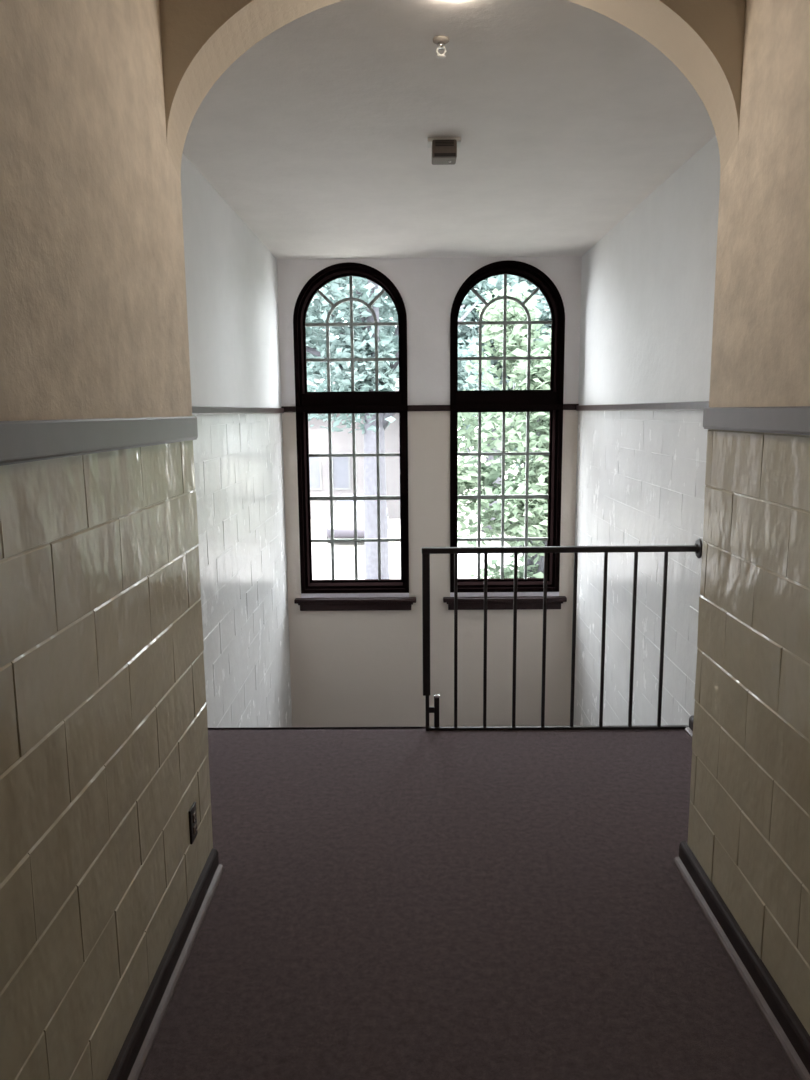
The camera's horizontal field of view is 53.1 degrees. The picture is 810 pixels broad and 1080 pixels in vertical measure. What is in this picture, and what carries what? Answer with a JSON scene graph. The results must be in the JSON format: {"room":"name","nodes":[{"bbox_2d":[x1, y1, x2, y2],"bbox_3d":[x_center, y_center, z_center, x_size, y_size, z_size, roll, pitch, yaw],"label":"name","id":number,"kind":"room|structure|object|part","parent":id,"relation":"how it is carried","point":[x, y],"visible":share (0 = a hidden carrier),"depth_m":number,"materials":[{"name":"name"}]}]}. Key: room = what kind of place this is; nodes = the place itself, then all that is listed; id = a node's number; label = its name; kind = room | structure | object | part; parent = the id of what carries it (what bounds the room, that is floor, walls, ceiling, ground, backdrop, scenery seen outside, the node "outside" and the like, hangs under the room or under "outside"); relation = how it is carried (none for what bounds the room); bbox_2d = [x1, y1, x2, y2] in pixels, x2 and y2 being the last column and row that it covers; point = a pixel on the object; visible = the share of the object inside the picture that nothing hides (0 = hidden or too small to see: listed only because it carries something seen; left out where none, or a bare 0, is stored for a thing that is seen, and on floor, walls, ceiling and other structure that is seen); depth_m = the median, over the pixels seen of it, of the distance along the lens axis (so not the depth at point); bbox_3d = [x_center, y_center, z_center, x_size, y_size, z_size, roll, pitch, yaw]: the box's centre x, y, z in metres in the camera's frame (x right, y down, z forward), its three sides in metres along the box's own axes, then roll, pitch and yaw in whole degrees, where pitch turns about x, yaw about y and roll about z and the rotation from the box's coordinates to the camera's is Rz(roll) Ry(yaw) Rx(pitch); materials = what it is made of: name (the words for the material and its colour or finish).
{"room":"school corridor","nodes":[
{"label":"school corridor","id":0,"kind":"room"},
{"bbox_2d":[0,0,212,1079],"bbox_3d":[-1.106,0.120,-0.565,0.695,3.360,6.830,0,9,0],"label":"wall","id":1,"kind":"structure","parent":0,"point":[104,757],"depth_m":1.91,"materials":[{"name":"glazed ceramic tile"},{"name":"plaster"}]},
{"bbox_2d":[0,416,197,465],"bbox_3d":[-0.753,0.149,-0.563,0.016,0.080,6.830,0,9,0],"label":"chair rail","id":2,"kind":"object","parent":1,"relation":"attached to","point":[27,440],"visible":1,"depth_m":1.83,"materials":[{"name":"paint"}]},
{"bbox_2d":[107,848,223,1079],"bbox_3d":[-0.726,1.734,-0.321,0.042,0.088,6.810,0,9,0],"label":"baseboard","id":3,"kind":"structure","parent":1,"relation":"attached to","point":[131,1060],"depth_m":2.39,"materials":[{"name":"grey wood"}]},
{"bbox_2d":[189,802,197,843],"bbox_3d":[-0.720,0.964,2.761,0.013,0.120,0.072,0,9,0],"label":"wall outlet","id":4,"kind":"object","parent":1,"relation":"attached to","point":[192,812],"visible":1,"depth_m":2.75,"materials":[{"name":"plastic"}]},
{"bbox_2d":[193,823,196,834],"bbox_3d":[-0.717,0.986,2.765,0.005,0.028,0.034,0,9,0],"label":"socket","id":5,"kind":"object","parent":4,"relation":"attached to","point":[194,824],"depth_m":2.76,"materials":[{"name":"plastic"}]},
{"bbox_2d":[181,153,291,727],"bbox_3d":[-1.248,0.836,5.439,0.297,6.560,4.800,0,9,0],"label":"wall","id":6,"kind":"structure","parent":0,"point":[231,276],"depth_m":5.37,"materials":[{"name":"paint"}]},
{"bbox_2d":[183,0,715,259],"bbox_3d":[0.194,-2.269,4.953,3.245,0.300,4.840,0,9,0],"label":"ceiling","id":7,"kind":"structure","parent":0,"point":[566,119],"depth_m":3.80,"materials":[{"name":"paint"}]},
{"bbox_2d":[433,35,448,58],"bbox_3d":[0.129,-1.759,2.898,0.060,0.060,0.060,0,9,0],"label":"sprinkler","id":8,"kind":"object","parent":7,"relation":"attached to","point":[441,40],"visible":1,"depth_m":2.89,"materials":[{"name":"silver metal"}]},
{"bbox_2d":[427,137,460,164],"bbox_3d":[0.192,-1.911,3.986,0.164,0.102,0.128,0,9,0],"label":"smoke detector","id":9,"kind":"object","parent":7,"relation":"attached to","point":[444,150],"visible":1,"depth_m":3.93,"materials":[{"name":"white plastic"}]},
{"bbox_3d":[0.192,-1.952,3.981,0.164,0.020,0.100,0,9,0],"label":"mounting plate","id":10,"kind":"part","parent":9,"relation":"part of","materials":[{"name":"white plastic"}]},
{"bbox_2d":[435,140,453,145],"bbox_3d":[0.192,-1.921,3.924,0.090,0.025,0.008,0,9,0],"label":"grille","id":11,"kind":"object","parent":9,"relation":"attached to","point":[437,142],"depth_m":3.92,"materials":[{"name":"plastic"}]},
{"bbox_2d":[192,256,708,726],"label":"wall","id":12,"kind":"structure","parent":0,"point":[348,668],"depth_m":7.53,"materials":[{"name":"paint"}]},
{"bbox_2d":[293,262,415,610],"bbox_3d":[-0.468,-0.896,7.369,1.120,3.096,0.340,0,9,0],"label":"window","id":13,"kind":"structure","parent":12,"relation":"attached to","point":[356,594],"depth_m":7.38,"materials":[{"name":"paint"}]},
{"bbox_3d":[-0.480,-1.864,7.342,0.880,1.056,0.050,0,9,0],"label":"sash","id":14,"kind":"part","parent":13,"relation":"part of","materials":[{"name":"paint"}]},
{"bbox_3d":[-0.468,-0.393,7.576,0.880,1.600,0.050,0,9,0],"label":"sash","id":15,"kind":"part","parent":13,"relation":"part of","materials":[{"name":"paint"}]},
{"bbox_3d":[-0.456,0.595,7.478,1.120,0.116,0.085,0,9,0],"label":"sill","id":16,"kind":"part","parent":13,"relation":"part of","materials":[{"name":"brown paint"}]},
{"bbox_2d":[443,260,566,609],"bbox_3d":[0.907,-0.908,7.357,1.130,3.099,0.340,0,9,0],"label":"window","id":17,"kind":"structure","parent":12,"relation":"attached to","point":[500,591],"depth_m":7.34,"materials":[{"name":"paint"}]},
{"bbox_3d":[0.914,-0.403,7.564,0.886,1.600,0.050,0,9,0],"label":"sash","id":18,"kind":"part","parent":17,"relation":"part of","materials":[{"name":"paint"}]},
{"bbox_3d":[0.919,0.585,7.466,1.130,0.116,0.085,0,9,0],"label":"sill","id":19,"kind":"part","parent":17,"relation":"part of","materials":[{"name":"brown paint"}]},
{"bbox_3d":[0.901,-1.876,7.330,0.886,1.059,0.050,0,9,0],"label":"sash","id":20,"kind":"part","parent":17,"relation":"part of","materials":[{"name":"paint"}]},
{"bbox_2d":[160,0,745,180],"bbox_3d":[0.143,-1.628,2.534,1.781,0.905,0.140,0,9,0],"label":"wall","id":21,"kind":"structure","parent":0,"point":[704,39],"depth_m":2.52,"materials":[{"name":"paint"}]},
{"bbox_2d":[139,725,798,1079],"bbox_3d":[0.184,1.784,0.389,2.645,0.250,8.210,0,9,0],"label":"floor","id":22,"kind":"structure","parent":0,"point":[388,903],"depth_m":2.73,"materials":[{"name":"carpet"}]},
{"bbox_2d":[422,538,702,730],"bbox_3d":[0.811,0.509,4.278,1.440,1.035,0.104,0,9,0],"label":"stair railing","id":23,"kind":"object","parent":22,"relation":"on","point":[697,548],"visible":0.98,"depth_m":4.26,"materials":[{"name":"metal"}]},
{"bbox_3d":[0.112,0.448,4.273,0.040,0.770,0.036,0,9,0],"label":"newel post","id":24,"kind":"part","parent":23,"relation":"part of","materials":[{"name":"metal"}]},
{"bbox_3d":[0.818,1.012,4.358,1.414,0.016,0.018,0,9,0],"label":"rail","id":25,"kind":"part","parent":23,"relation":"part of","materials":[{"name":"metal"}]},
{"bbox_3d":[0.802,0.049,4.204,1.430,0.030,0.040,0,9,0],"label":"rail","id":26,"kind":"part","parent":23,"relation":"part of","materials":[{"name":"metal"}]},
{"bbox_2d":[574,135,719,725],"bbox_3d":[1.687,0.814,5.413,0.292,6.560,4.800,0,9,0],"label":"wall","id":27,"kind":"structure","parent":0,"point":[648,285],"depth_m":5.14,"materials":[{"name":"paint"}]},
{"bbox_2d":[685,715,693,738],"bbox_3d":[1.509,1.078,3.679,0.042,0.088,1.290,0,9,0],"label":"baseboard","id":28,"kind":"structure","parent":27,"relation":"attached to","point":[689,730],"depth_m":4.28,"materials":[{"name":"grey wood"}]},
{"bbox_3d":[1.498,1.109,3.685,0.020,0.024,1.290,0,9,0],"label":"shoe moulding","id":29,"kind":"part","parent":28,"relation":"part of","materials":[{"name":"grey wood"}]},
{"bbox_2d":[688,0,809,1035],"bbox_3d":[1.382,0.102,-0.587,0.728,3.360,6.830,0,9,0],"label":"wall","id":30,"kind":"structure","parent":0,"point":[749,826],"depth_m":2.36,"materials":[{"name":"ceramic tile"},{"name":"grout"}]},
{"bbox_2d":[673,841,809,1079],"bbox_3d":[1.013,1.718,-0.316,0.042,0.088,6.850,0,9,0],"label":"baseboard","id":31,"kind":"structure","parent":30,"relation":"attached to","point":[783,1022],"depth_m":2.42,"materials":[{"name":"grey wood"}]},
{"bbox_2d":[703,406,809,434],"bbox_3d":[1.011,0.118,-0.581,0.018,0.073,6.830,0,9,0],"label":"chair rail","id":32,"kind":"object","parent":30,"relation":"attached to","point":[795,420],"visible":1,"depth_m":2.33,"materials":[{"name":"paint"}]},
{"label":"outside","id":33,"kind":"structure","parent":0,"visible":0},
{"bbox_2d":[311,448,529,548],"bbox_3d":[0.395,-3.537,48.886,120.000,0.200,82.330,0,9,0],"label":"ground","id":34,"kind":"structure","parent":33,"point":[318,526],"depth_m":27.10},
{"bbox_2d":[306,277,398,378],"bbox_3d":[-0.984,-8.485,41.228,9.884,12.145,4.774,0,9,0],"label":"leafy tree","id":35,"kind":"object","parent":34,"relation":"on","point":[316,316],"visible":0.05,"depth_m":40.32,"materials":[{"name":"green plant"}]},
{"bbox_2d":[307,378,399,518],"bbox_3d":[-6.795,-3.751,32.820,14.300,5.400,4.900,0,9,0],"label":"house","id":36,"kind":"structure","parent":34,"relation":"on","point":[342,467],"depth_m":30.95,"materials":[{"name":"white"}]},
{"bbox_3d":[-3.552,-2.593,31.000,0.580,1.230,0.030,0,9,0],"label":"pane","id":37,"kind":"part","parent":36,"relation":"part of","materials":[{"name":"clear glass"}]},
{"bbox_3d":[-2.452,-2.601,30.991,0.580,1.230,0.030,0,9,0],"label":"pane","id":38,"kind":"part","parent":36,"relation":"part of","materials":[{"name":"clear glass"}]},
{"bbox_2d":[326,494,387,542],"bbox_3d":[-1.525,-0.812,26.828,1.848,1.390,4.280,0,9,0],"label":"parked car","id":39,"kind":"object","parent":34,"relation":"on","point":[343,511],"visible":0.59,"depth_m":24.94,"materials":[{"name":"paint"}]},
{"bbox_3d":[-1.530,-1.151,26.511,1.600,0.480,2.600,0,9,0],"label":"cabin glass","id":40,"kind":"part","parent":39,"relation":"part of","materials":[{"name":"white glass"}]},
{"bbox_2d":[306,276,493,578],"bbox_3d":[-0.866,-3.330,17.392,5.408,9.453,4.277,-3,9,-16],"label":"shade tree","id":41,"kind":"object","parent":34,"relation":"on","point":[366,290],"visible":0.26,"depth_m":17.10,"materials":[{"name":"green plant"}]},
{"bbox_3d":[-0.882,-5.131,17.105,5.409,5.804,4.277,-3,9,-16],"label":"crown","id":42,"kind":"part","parent":41,"relation":"part of","materials":[{"name":"green plant"}]},
{"bbox_2d":[312,548,531,579],"bbox_3d":[0.184,0.852,20.640,60.000,0.020,7.500,0,9,0],"label":"driveway","id":43,"kind":"structure","parent":34,"relation":"on","point":[344,559],"depth_m":21.94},
{"bbox_2d":[379,275,550,531],"bbox_3d":[2.980,-5.943,26.849,8.328,11.580,6.089,0,9,0],"label":"leafy tree","id":44,"kind":"object","parent":34,"relation":"on","point":[466,332],"visible":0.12,"depth_m":24.95,"materials":[{"name":"green plant"}]},
{"bbox_2d":[457,282,550,578],"bbox_3d":[2.074,-1.036,13.367,3.662,6.120,3.216,-5,10,-25],"label":"leafy tree","id":45,"kind":"object","parent":34,"relation":"on","point":[516,342],"visible":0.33,"depth_m":12.53,"materials":[{"name":"green plant"}]}
]}

